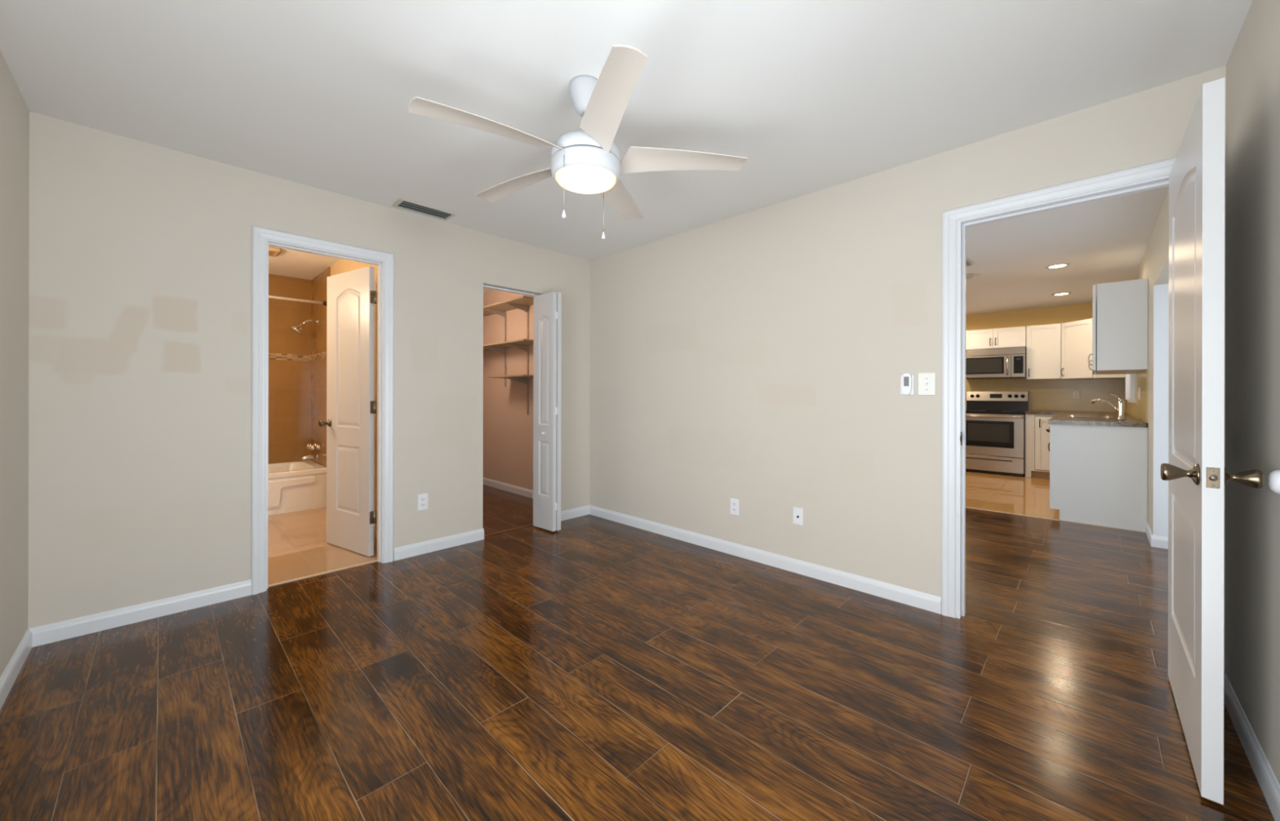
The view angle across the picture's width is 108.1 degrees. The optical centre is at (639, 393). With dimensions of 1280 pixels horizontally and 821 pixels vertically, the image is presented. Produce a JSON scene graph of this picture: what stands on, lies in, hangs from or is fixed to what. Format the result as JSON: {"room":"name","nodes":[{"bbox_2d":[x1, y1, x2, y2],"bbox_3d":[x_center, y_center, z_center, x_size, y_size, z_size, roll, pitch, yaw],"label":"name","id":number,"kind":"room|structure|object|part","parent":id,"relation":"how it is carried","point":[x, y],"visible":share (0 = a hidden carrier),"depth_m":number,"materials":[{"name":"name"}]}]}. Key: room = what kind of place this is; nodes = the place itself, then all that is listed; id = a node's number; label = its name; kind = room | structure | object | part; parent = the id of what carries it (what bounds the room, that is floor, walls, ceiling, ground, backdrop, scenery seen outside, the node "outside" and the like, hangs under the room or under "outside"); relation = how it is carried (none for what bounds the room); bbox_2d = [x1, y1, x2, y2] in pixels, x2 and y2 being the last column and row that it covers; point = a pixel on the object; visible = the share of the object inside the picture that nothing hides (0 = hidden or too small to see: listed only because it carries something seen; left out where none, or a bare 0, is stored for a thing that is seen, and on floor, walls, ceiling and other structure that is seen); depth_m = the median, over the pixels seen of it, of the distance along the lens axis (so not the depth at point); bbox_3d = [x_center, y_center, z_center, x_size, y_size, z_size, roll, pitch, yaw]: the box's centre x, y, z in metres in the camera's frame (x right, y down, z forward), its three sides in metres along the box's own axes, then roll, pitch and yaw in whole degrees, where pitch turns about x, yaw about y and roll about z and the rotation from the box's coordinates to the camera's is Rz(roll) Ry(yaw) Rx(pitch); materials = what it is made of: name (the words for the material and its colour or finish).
{"room":"empty bedroom","nodes":[
{"label":"empty bedroom","id":0,"kind":"room"},
{"bbox_2d":[0,49,29,677],"bbox_3d":[-1.402,-0.062,0.691,3.962,2.440,0.120,0,0,44],"label":"wall","id":1,"kind":"structure","parent":0,"point":[14,111],"depth_m":1.89,"materials":[{"name":"beige paint"}]},
{"bbox_2d":[0,628,32,710],"bbox_3d":[-1.402,1.115,0.782,3.838,0.086,0.013,0,0,44],"label":"baseboard","id":2,"kind":"structure","parent":1,"relation":"attached to","point":[12,670],"depth_m":1.88,"materials":[{"name":"white paint"}]},
{"bbox_2d":[268,274,311,463],"bbox_3d":[-4.287,-0.248,4.693,0.010,2.080,1.603,0,0,44],"label":"wall","id":3,"kind":"structure","parent":0,"point":[289,381],"depth_m":5.12,"materials":[{"name":"tile"}]},
{"bbox_2d":[268,352,311,361],"bbox_3d":[-4.283,-0.403,4.688,0.002,0.070,1.601,0,0,44],"label":"trim","id":4,"kind":"structure","parent":3,"relation":"attached to","point":[271,356],"depth_m":5.12,"materials":[{"name":"beige tile"}]},
{"bbox_2d":[28,111,590,628],"bbox_3d":[-1.711,-0.062,3.289,0.102,2.440,3.418,0,0,44],"label":"wall","id":5,"kind":"structure","parent":0,"point":[140,257],"depth_m":2.48,"materials":[{"name":"beige paint"}]},
{"bbox_2d":[29,579,251,647],"bbox_3d":[-2.507,1.113,2.390,0.013,0.086,0.782,0,0,44],"label":"baseboard","id":6,"kind":"structure","parent":5,"relation":"attached to","point":[84,625],"depth_m":2.34,"materials":[{"name":"white paint"}]},
{"bbox_2d":[251,225,394,595],"bbox_3d":[-2.005,0.095,2.977,0.124,2.123,0.758,0,0,44],"label":"door frame","id":7,"kind":"structure","parent":5,"relation":"attached to","point":[262,237],"depth_m":2.77,"materials":[{"name":"white paint"}]},
{"bbox_2d":[267,560,377,586],"bbox_3d":[-2.023,1.153,2.993,0.026,0.007,0.620,0,0,44],"label":"trim","id":8,"kind":"structure","parent":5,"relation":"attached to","point":[375,561],"depth_m":2.97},
{"bbox_2d":[417,493,427,511],"bbox_3d":[-1.569,0.784,3.358,0.008,0.116,0.072,0,0,44],"label":"electrical outlet","id":9,"kind":"object","parent":5,"relation":"attached to","point":[423,498],"visible":1,"depth_m":3.35,"materials":[{"name":"white plastic"}]},
{"bbox_2d":[393,528,484,560],"bbox_3d":[-1.473,1.115,3.454,0.013,0.086,0.664,0,0,44],"label":"baseboard","id":10,"kind":"structure","parent":5,"relation":"attached to","point":[433,545],"depth_m":3.42,"materials":[{"name":"white paint"}]},
{"bbox_2d":[484,524,533,537],"bbox_3d":[-1.085,1.156,3.954,0.038,0.006,0.595,0,0,44],"label":"trim","id":11,"kind":"structure","parent":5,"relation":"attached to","point":[530,525],"depth_m":3.92,"materials":[{"name":"brown wood"}]},
{"bbox_2d":[483,284,542,296],"bbox_3d":[-1.069,-0.870,3.943,0.051,0.022,0.600,0,0,44],"label":"track","id":12,"kind":"object","parent":5,"relation":"attached to","point":[485,286],"visible":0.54,"depth_m":3.89,"materials":[{"name":"white metal"}]},
{"bbox_2d":[533,291,561,531],"bbox_3d":[-0.804,0.149,3.956,0.280,1.992,0.105,0,0,40],"label":"door","id":13,"kind":"structure","parent":12,"relation":"hanging from","point":[547,318],"depth_m":3.91,"materials":[{"name":"white paint"}]},
{"bbox_2d":[560,505,589,520],"bbox_3d":[-0.653,1.117,4.299,0.013,0.086,0.492,0,0,44],"label":"baseboard","id":14,"kind":"structure","parent":5,"relation":"attached to","point":[584,510],"depth_m":4.34,"materials":[{"name":"white paint"}]},
{"bbox_2d":[311,258,377,528],"bbox_3d":[-2.734,-0.065,4.376,2.880,2.440,0.110,0,0,44],"label":"wall","id":15,"kind":"structure","parent":0,"point":[318,284],"depth_m":4.90,"materials":[{"name":"paint"}]},
{"bbox_2d":[268,295,326,306],"bbox_3d":[-3.766,-0.925,4.187,0.054,0.054,1.600,0,0,44],"label":"shower rod","id":16,"kind":"object","parent":15,"relation":"attached to","point":[269,296],"visible":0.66,"depth_m":4.58,"materials":[{"name":"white metal"}]},
{"bbox_2d":[288,319,318,335],"bbox_3d":[-3.571,-0.711,4.934,0.140,0.190,0.252,0,0,44],"label":"shower fixture","id":17,"kind":"object","parent":15,"relation":"attached to","point":[298,329],"visible":1,"depth_m":4.89,"materials":[{"name":"silver metal"}]},
{"bbox_3d":[-3.536,-0.759,4.970,0.019,0.069,0.146,0,0,44],"label":"shower arm","id":18,"kind":"part","parent":17,"relation":"part of","materials":[{"name":"silver metal"}]},
{"bbox_2d":[301,453,318,460],"bbox_3d":[-3.537,0.679,4.972,0.068,0.068,0.146,0,0,44],"label":"tub spout","id":19,"kind":"object","parent":15,"relation":"attached to","point":[310,456],"visible":1,"depth_m":4.96,"materials":[{"name":"silver metal"}]},
{"bbox_2d":[306,443,320,450],"bbox_3d":[-3.515,0.569,4.994,0.266,0.066,0.083,0,0,44],"label":"tub faucet","id":20,"kind":"object","parent":15,"relation":"attached to","point":[308,446],"visible":1,"depth_m":4.94,"materials":[{"name":"silver metal"}]},
{"bbox_3d":[-3.443,0.569,4.925,0.066,0.066,0.083,0,0,44],"label":"handle","id":21,"kind":"part","parent":20,"relation":"part of","materials":[{"name":"silver metal"}]},
{"bbox_2d":[311,351,326,361],"bbox_3d":[-3.436,-0.401,4.979,0.808,0.070,0.002,0,0,44],"label":"trim","id":22,"kind":"structure","parent":15,"relation":"attached to","point":[322,355],"depth_m":5.00,"materials":[{"name":"beige tile"}]},
{"bbox_2d":[318,266,376,556],"bbox_3d":[-2.145,0.124,3.434,0.606,2.045,0.178,0,0,31],"label":"door","id":23,"kind":"structure","parent":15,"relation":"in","point":[351,295],"depth_m":3.40,"materials":[{"name":"white paint"}]},
{"bbox_3d":[-2.390,0.226,3.522,0.062,0.062,0.071,0,0,31],"label":"knob","id":24,"kind":"part","parent":23,"relation":"part of","materials":[{"name":"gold metal"}]},
{"bbox_2d":[373,526,377,541],"bbox_3d":[-2.474,1.111,4.050,1.868,0.090,0.012,0,0,44],"label":"baseboard","id":25,"kind":"structure","parent":15,"relation":"attached to","point":[375,528],"depth_m":3.67,"materials":[{"name":"wood"}]},
{"bbox_2d":[0,0,1253,315],"bbox_3d":[0.857,-1.307,5.156,6.944,0.060,9.671,0,0,44],"label":"ceiling","id":26,"kind":"structure","parent":0,"point":[815,95],"depth_m":1.95,"materials":[{"name":"paint"}]},
{"bbox_2d":[268,246,281,257],"bbox_3d":[-3.354,-1.270,4.109,0.260,0.032,0.260,0,0,44],"label":"ceiling light","id":27,"kind":"object","parent":26,"relation":"attached to","point":[273,251],"visible":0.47,"depth_m":4.11,"materials":[{"name":"glass"}]},
{"bbox_2d":[391,197,456,221],"bbox_3d":[-1.495,-1.276,3.231,0.176,0.012,0.370,0,0,44],"label":"ceiling vent","id":28,"kind":"object","parent":26,"relation":"in","point":[402,203],"visible":1,"depth_m":3.22,"materials":[{"name":"white metal"}]},
{"bbox_2d":[408,44,747,239],"bbox_3d":[-0.260,-0.981,1.938,1.261,0.598,1.269,0,0,44],"label":"ceiling fan","id":29,"kind":"object","parent":26,"relation":"hanging from","point":[587,161],"visible":1,"depth_m":1.82,"materials":[{"name":"white plastic"}]},
{"bbox_3d":[-0.543,-0.972,1.700,0.542,0.055,0.125,0,0,-36],"label":"blade","id":30,"kind":"part","parent":29,"relation":"part of","materials":[{"name":"beige wood"}]},
{"bbox_3d":[-0.554,-0.972,2.148,0.542,0.055,0.125,0,0,34],"label":"blade","id":31,"kind":"part","parent":29,"relation":"part of","materials":[{"name":"beige wood"}]},
{"bbox_3d":[-0.295,-0.699,1.801,0.017,0.034,0.017,0,0,44],"label":"pull knob","id":32,"kind":"part","parent":29,"relation":"part of","materials":[{"name":"white plastic"}]},
{"bbox_3d":[-0.162,-0.822,2.065,0.002,0.210,0.002,0,0,44],"label":"pull chain","id":33,"kind":"part","parent":29,"relation":"part of","materials":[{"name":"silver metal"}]},
{"bbox_3d":[-0.163,-0.704,2.065,0.017,0.034,0.017,0,0,44],"label":"pull knob","id":34,"kind":"part","parent":29,"relation":"part of","materials":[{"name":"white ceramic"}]},
{"bbox_3d":[-0.104,-0.971,1.557,0.125,0.055,0.542,0,0,-18],"label":"blade","id":35,"kind":"part","parent":29,"relation":"part of","materials":[{"name":"beige wood"}]},
{"bbox_3d":[-0.109,-0.971,2.308,0.125,0.055,0.542,0,0,17],"label":"blade","id":36,"kind":"part","parent":29,"relation":"part of","materials":[{"name":"beige wood"}]},
{"bbox_3d":[0.169,-0.971,1.942,0.542,0.055,0.125,0,0,-1],"label":"blade","id":37,"kind":"part","parent":29,"relation":"part of","materials":[{"name":"beige wood"}]},
{"bbox_2d":[965,258,972,266],"bbox_3d":[3.111,-1.265,4.537,0.180,0.015,0.300,0,0,44],"label":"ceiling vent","id":38,"kind":"object","parent":26,"relation":"in","point":[968,263],"visible":0.32,"depth_m":4.50,"materials":[{"name":"white metal"}]},
{"bbox_2d":[965,273,973,279],"bbox_3d":[3.500,-1.254,4.995,0.136,0.036,0.136,0,0,44],"label":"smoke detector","id":39,"kind":"object","parent":26,"relation":"attached to","point":[968,276],"visible":0.44,"depth_m":4.94,"materials":[{"name":"white plastic"}]},
{"bbox_2d":[1044,262,1070,268],"bbox_3d":[4.149,-1.266,4.616,0.188,0.008,0.188,0,0,44],"label":"recessed light","id":40,"kind":"object","parent":26,"relation":"in","point":[1057,265],"visible":1,"depth_m":4.60,"materials":[{"name":"white glass"}]},
{"bbox_2d":[1051,292,1071,295],"bbox_3d":[5.353,-1.264,5.899,0.188,0.008,0.188,0,0,44],"label":"recessed light","id":41,"kind":"object","parent":26,"relation":"in","point":[1062,293],"visible":1,"depth_m":5.89,"materials":[{"name":"white glass"}]},
{"bbox_2d":[0,471,1275,820],"bbox_3d":[0.852,1.192,5.156,6.944,0.062,9.671,0,0,44],"label":"floor","id":42,"kind":"structure","parent":0,"point":[593,668],"depth_m":1.80,"materials":[{"name":"brown wood"}]},
{"bbox_2d":[267,460,326,515],"bbox_3d":[-4.003,0.952,4.413,0.782,0.398,1.596,0,0,44],"label":"bathtub","id":43,"kind":"object","parent":42,"relation":"on","point":[297,486],"visible":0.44,"depth_m":4.57,"materials":[{"name":"ceramic"}]},
{"bbox_3d":[-3.732,0.953,4.147,0.022,0.250,1.395,0,0,44],"label":"apron panel","id":44,"kind":"part","parent":43,"relation":"part of","materials":[{"name":"ceramic"}]},
{"bbox_2d":[965,391,1028,476],"bbox_3d":[5.286,0.568,6.946,0.760,1.205,0.707,0,0,44],"label":"range oven","id":45,"kind":"object","parent":42,"relation":"on","point":[995,421],"visible":0.88,"depth_m":6.77,"materials":[{"name":"silver metal"}]},
{"bbox_3d":[5.058,0.585,6.752,0.593,0.380,0.007,0,0,44],"label":"door glass","id":46,"kind":"part","parent":45,"relation":"part of","materials":[{"name":"black glass"}]},
{"bbox_3d":[5.061,0.334,6.715,0.747,0.033,0.061,0,0,44],"label":"handle","id":47,"kind":"part","parent":45,"relation":"part of","materials":[{"name":"metal"}]},
{"bbox_3d":[5.094,0.600,6.748,0.752,0.604,0.046,0,0,44],"label":"oven door","id":48,"kind":"part","parent":45,"relation":"part of","materials":[{"name":"metal"}]},
{"bbox_3d":[5.093,1.015,6.748,0.752,0.214,0.046,0,0,44],"label":"drawer","id":49,"kind":"part","parent":45,"relation":"part of","materials":[{"name":"metal"}]},
{"bbox_2d":[965,409,1025,413],"bbox_3d":[5.296,0.271,6.956,0.760,0.025,0.600,0,0,44],"label":"cooktop","id":50,"kind":"object","parent":45,"relation":"in","point":[967,411],"depth_m":6.88,"materials":[{"name":"black glass"}]},
{"bbox_3d":[5.483,0.040,7.149,0.754,0.147,0.032,0,0,44],"label":"control panel","id":51,"kind":"part","parent":45,"relation":"part of","materials":[{"name":"metal"}]},
{"bbox_2d":[965,506,1058,520],"bbox_3d":[2.710,1.164,5.378,3.180,0.005,0.027,0,0,44],"label":"trim","id":52,"kind":"structure","parent":42,"relation":"on","point":[966,507],"depth_m":4.50,"materials":[{"name":"brown wood"}]},
{"bbox_2d":[1025,413,1056,479],"bbox_3d":[5.715,0.729,6.568,0.370,0.884,0.651,0,0,44],"label":"base cabinet","id":53,"kind":"object","parent":42,"relation":"on","point":[1037,438],"visible":0.66,"depth_m":6.40,"materials":[{"name":"white paint"}]},
{"bbox_3d":[5.551,0.682,6.331,0.255,0.730,0.018,0,0,44],"label":"door","id":54,"kind":"part","parent":53,"relation":"part of","materials":[{"name":"white paint"}]},
{"bbox_2d":[1045,424,1147,532],"bbox_3d":[4.946,0.728,5.077,0.658,0.884,2.642,0,0,44],"label":"base cabinet","id":55,"kind":"object","parent":42,"relation":"on","point":[1099,474],"visible":0.84,"depth_m":4.10,"materials":[{"name":"white paint"}]},
{"bbox_2d":[1025,410,1146,427],"bbox_3d":[5.026,0.266,5.410,0.995,0.038,3.276,0,0,44],"label":"countertop","id":56,"kind":"structure","parent":55,"relation":"on","point":[1061,418],"depth_m":4.35,"materials":[{"name":"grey stone"}]},
{"bbox_2d":[1066,414,1113,418],"bbox_3d":[4.816,0.262,4.976,0.344,0.037,0.780,0,0,44],"label":"sink","id":57,"kind":"object","parent":56,"relation":"in","point":[1068,415],"visible":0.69,"depth_m":5.20,"materials":[{"name":"metal"}]},
{"bbox_2d":[1090,393,1125,419],"bbox_3d":[4.539,0.122,4.505,0.060,0.245,0.314,0,0,2],"label":"kitchen faucet","id":58,"kind":"object","parent":56,"relation":"on","point":[1120,409],"visible":1,"depth_m":4.38,"materials":[{"name":"silver metal"}]},
{"bbox_3d":[4.538,0.116,4.526,0.035,0.129,0.273,0,0,-4],"label":"spout","id":59,"kind":"part","parent":58,"relation":"part of","materials":[{"name":"silver metal"}]},
{"bbox_3d":[4.537,0.042,4.420,0.026,0.085,0.112,0,0,-1],"label":"lever","id":60,"kind":"part","parent":58,"relation":"part of","materials":[{"name":"silver metal"}]},
{"bbox_2d":[483,65,1226,671],"bbox_3d":[-0.143,-0.059,4.213,6.824,2.440,0.108,0,0,44],"label":"wall","id":61,"kind":"structure","parent":0,"point":[757,358],"depth_m":2.99,"materials":[{"name":"beige paint"}]},
{"bbox_2d":[504,311,506,386],"bbox_3d":[-1.607,-0.582,5.551,0.025,1.000,0.013,0,0,44],"label":"shelf standard","id":62,"kind":"object","parent":61,"relation":"attached to","point":[505,317],"visible":0.68,"depth_m":5.55,"materials":[{"name":"metal"}]},
{"bbox_2d":[483,338,533,354],"bbox_3d":[-1.873,-0.514,5.600,2.190,0.093,0.288,0,0,44],"label":"closet shelf","id":63,"kind":"object","parent":61,"relation":"attached to","point":[522,344],"visible":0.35,"depth_m":5.16,"materials":[{"name":"wood"}]},
{"bbox_2d":[483,477,533,498],"bbox_3d":[-1.567,1.115,5.509,2.780,0.086,0.013,0,0,44],"label":"baseboard","id":64,"kind":"structure","parent":61,"relation":"attached to","point":[499,485],"depth_m":5.48,"materials":[{"name":"white paint"}]},
{"bbox_2d":[483,295,533,317],"bbox_3d":[-1.872,-0.954,5.600,2.190,0.093,0.288,0,0,44],"label":"closet shelf","id":65,"kind":"object","parent":61,"relation":"attached to","point":[522,303],"visible":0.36,"depth_m":5.17,"materials":[{"name":"wood"}]},
{"bbox_2d":[526,306,528,414],"bbox_3d":[-1.259,-0.422,5.213,0.025,1.320,0.013,0,0,44],"label":"shelf standard","id":66,"kind":"object","parent":61,"relation":"attached to","point":[527,313],"visible":0.78,"depth_m":5.21,"materials":[{"name":"metal"}]},
{"bbox_2d":[487,374,533,384],"bbox_3d":[-1.357,-0.148,5.098,0.750,0.093,0.288,0,0,44],"label":"closet shelf","id":67,"kind":"object","parent":66,"relation":"attached to","point":[520,378],"visible":0.79,"depth_m":5.08,"materials":[{"name":"wood"}]},
{"bbox_2d":[730,497,738,515],"bbox_3d":[0.680,0.815,3.342,0.072,0.116,0.008,0,0,44],"label":"electrical outlet","id":68,"kind":"object","parent":61,"relation":"attached to","point":[734,503],"visible":1,"depth_m":3.34,"materials":[{"name":"white plastic"}]},
{"bbox_2d":[589,505,941,614],"bbox_3d":[0.550,1.119,3.465,2.902,0.086,0.013,0,0,44],"label":"baseboard","id":69,"kind":"structure","parent":61,"relation":"attached to","point":[923,601],"depth_m":3.04,"materials":[{"name":"white paint"}]},
{"bbox_2d":[793,506,803,525],"bbox_3d":[1.023,0.794,3.008,0.068,0.110,0.011,0,0,44],"label":"jack plate","id":70,"kind":"object","parent":61,"relation":"attached to","point":[797,512],"visible":1,"depth_m":3.00,"materials":[{"name":"white plastic"}]},
{"bbox_2d":[900,373,914,395],"bbox_3d":[1.473,-0.053,2.564,0.068,0.120,0.024,0,0,44],"label":"thermostat","id":71,"kind":"object","parent":61,"relation":"attached to","point":[907,380],"visible":1,"depth_m":2.55,"materials":[{"name":"white plastic"}]},
{"bbox_2d":[918,372,935,395],"bbox_3d":[1.543,-0.052,2.501,0.082,0.122,0.017,0,0,44],"label":"light switch","id":72,"kind":"object","parent":61,"relation":"attached to","point":[926,381],"visible":1,"depth_m":2.50,"materials":[{"name":"beige plastic"}]},
{"bbox_2d":[941,157,1176,618],"bbox_3d":[1.953,0.102,2.172,0.908,2.125,0.124,0,0,44],"label":"door frame","id":73,"kind":"structure","parent":61,"relation":"attached to","point":[955,222],"depth_m":2.41,"materials":[{"name":"white paint"}]},
{"bbox_3d":[1.663,0.233,2.405,0.006,0.070,0.054,0,0,44],"label":"strike plate","id":74,"kind":"part","parent":73,"relation":"part of","materials":[{"name":"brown metal"}]},
{"bbox_2d":[965,302,1125,412],"bbox_3d":[5.233,-0.048,7.569,3.964,2.440,0.108,0,0,44],"label":"wall","id":75,"kind":"structure","parent":0,"point":[1043,394],"depth_m":6.77,"materials":[{"name":"paint"}]},
{"bbox_2d":[965,346,1026,379],"bbox_3d":[5.374,-0.451,7.048,0.756,0.446,0.452,0,0,44],"label":"microwave","id":76,"kind":"object","parent":75,"relation":"attached to","point":[1000,362],"visible":0.82,"depth_m":6.89,"materials":[{"name":"silver metal"}]},
{"bbox_3d":[5.202,-0.405,6.986,0.595,0.330,0.030,0,0,44],"label":"door","id":77,"kind":"part","parent":76,"relation":"part of","materials":[{"name":"metal"}]},
{"bbox_3d":[5.361,-0.408,6.781,0.022,0.279,0.052,0,0,44],"label":"handle","id":78,"kind":"part","parent":76,"relation":"part of","materials":[{"name":"metal"}]},
{"bbox_3d":[5.474,-0.405,6.722,0.158,0.330,0.030,0,0,44],"label":"control panel","id":79,"kind":"part","parent":76,"relation":"part of","materials":[{"name":"metal"}]},
{"bbox_2d":[965,326,1026,350],"bbox_3d":[5.401,-0.828,7.076,0.762,0.296,0.380,0,0,44],"label":"upper cabinet","id":80,"kind":"object","parent":75,"relation":"attached to","point":[1007,337],"visible":0.88,"depth_m":6.93,"materials":[{"name":"white paint"}]},
{"bbox_3d":[5.161,-0.828,7.103,0.378,0.292,0.020,0,0,44],"label":"door","id":81,"kind":"part","parent":80,"relation":"part of","materials":[{"name":"white paint"}]},
{"bbox_3d":[5.434,-0.828,6.837,0.378,0.292,0.020,0,0,44],"label":"door","id":82,"kind":"part","parent":80,"relation":"part of","materials":[{"name":"white paint"}]},
{"bbox_2d":[1026,323,1061,379],"bbox_3d":[5.810,-0.591,6.678,0.370,0.768,0.380,0,0,44],"label":"upper cabinet","id":83,"kind":"object","parent":75,"relation":"attached to","point":[1043,342],"visible":0.95,"depth_m":6.57,"materials":[{"name":"white paint"}]},
{"bbox_2d":[1072,391,1079,399],"bbox_3d":[6.174,0.016,6.574,0.072,0.116,0.008,0,0,44],"label":"electrical outlet","id":84,"kind":"object","parent":75,"relation":"attached to","point":[1076,394],"visible":1,"depth_m":6.57,"materials":[{"name":"beige plastic"}]},
{"bbox_2d":[1125,0,1279,785],"bbox_3d":[3.296,-0.052,2.800,0.158,2.440,9.451,0,0,44],"label":"wall","id":85,"kind":"structure","parent":0,"point":[1252,186],"depth_m":1.51,"materials":[{"name":"beige paint"}]},
{"bbox_2d":[1061,318,1125,379],"bbox_3d":[6.077,-0.589,6.226,0.639,0.772,0.658,0,0,44],"label":"upper cabinet","id":86,"kind":"object","parent":85,"relation":"attached to","point":[1077,335],"visible":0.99,"depth_m":6.20,"materials":[{"name":"white paint"}]},
{"bbox_3d":[5.845,-0.588,6.214,0.019,0.766,0.430,0,0,-1],"label":"door","id":87,"kind":"part","parent":86,"relation":"part of","materials":[{"name":"white paint"}]},
{"bbox_2d":[1088,278,1147,374],"bbox_3d":[4.557,-0.587,4.462,0.363,0.766,1.210,0,0,44],"label":"upper cabinet","id":88,"kind":"object","parent":85,"relation":"attached to","point":[1119,308],"visible":0.99,"depth_m":4.02,"materials":[{"name":"white paint"}]},
{"bbox_3d":[4.043,-0.307,4.170,0.034,0.117,0.018,0,0,44],"label":"handle","id":89,"kind":"part","parent":88,"relation":"part of","materials":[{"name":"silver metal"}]},
{"bbox_3d":[4.668,-0.587,4.777,0.020,0.762,0.600,0,0,44],"label":"door","id":90,"kind":"part","parent":88,"relation":"part of","materials":[{"name":"white paint"}]},
{"bbox_3d":[4.247,-0.587,4.343,0.020,0.762,0.600,0,0,44],"label":"door","id":91,"kind":"part","parent":88,"relation":"part of","materials":[{"name":"white paint"}]},
{"bbox_2d":[1125,373,1136,403],"bbox_3d":[5.547,-0.380,5.187,0.136,0.955,1.050,0,0,44],"label":"window","id":92,"kind":"structure","parent":85,"relation":"in","point":[1132,400],"depth_m":4.86,"materials":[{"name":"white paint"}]},
{"bbox_3d":[5.537,0.085,5.196,0.080,0.025,1.050,0,0,44],"label":"sill","id":93,"kind":"part","parent":92,"relation":"part of","materials":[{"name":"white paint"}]},
{"bbox_2d":[1138,387,1140,399],"bbox_3d":[4.766,-0.001,4.433,0.008,0.116,0.116,0,0,44],"label":"switch plate","id":94,"kind":"object","parent":85,"relation":"attached to","point":[1139,388],"visible":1,"depth_m":4.40,"materials":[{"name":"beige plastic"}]},
{"bbox_2d":[1145,523,1153,546],"bbox_3d":[4.090,1.126,3.731,0.013,0.086,0.475,0,0,44],"label":"baseboard","id":95,"kind":"structure","parent":85,"relation":"attached to","point":[1148,531],"depth_m":3.73,"materials":[{"name":"white paint"}]},
{"bbox_2d":[1151,535,1168,549],"bbox_3d":[3.956,1.126,3.507,0.133,0.086,0.013,0,0,44],"label":"baseboard","id":96,"kind":"object","parent":85,"relation":"attached to","point":[1161,542],"visible":0.65,"depth_m":3.52,"materials":[{"name":"white paint"}]},
{"bbox_2d":[1153,284,1168,537],"bbox_3d":[3.971,0.171,3.510,0.123,1.997,0.010,0,0,44],"label":"door frame","id":97,"kind":"structure","parent":85,"relation":"attached to","point":[1161,292],"depth_m":3.52,"materials":[{"name":"white paint"}]},
{"bbox_2d":[1160,77,1264,805],"bbox_3d":[1.901,0.134,1.602,0.190,2.038,0.817,0,0,44],"label":"door","id":98,"kind":"structure","parent":85,"relation":"in","point":[1195,472],"depth_m":1.36,"materials":[{"name":"white paint"}]},
{"bbox_3d":[1.620,0.238,1.396,0.075,0.065,0.065,0,0,44],"label":"knob","id":99,"kind":"part","parent":98,"relation":"part of","materials":[{"name":"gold metal"}]},
{"bbox_3d":[1.621,0.238,1.314,0.025,0.058,0.004,0,0,44],"label":"latch plate","id":100,"kind":"part","parent":98,"relation":"part of","materials":[{"name":"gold metal"}]},
{"bbox_3d":[1.702,0.238,1.315,0.075,0.065,0.065,0,0,44],"label":"knob","id":101,"kind":"part","parent":98,"relation":"part of","materials":[{"name":"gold metal"}]},
{"bbox_2d":[1223,671,1279,820],"bbox_3d":[1.117,1.120,0.625,0.013,0.086,3.298,0,0,44],"label":"baseboard","id":102,"kind":"structure","parent":85,"relation":"attached to","point":[1269,786],"depth_m":1.44,"materials":[{"name":"white paint"}]},
{"bbox_2d":[1267,469,1279,494],"bbox_3d":[1.750,0.243,1.281,0.021,0.067,0.067,0,0,44],"label":"bumper cover","id":103,"kind":"object","parent":85,"relation":"attached to","point":[1273,478],"visible":1,"depth_m":1.27,"materials":[{"name":"white plastic"}]}
]}

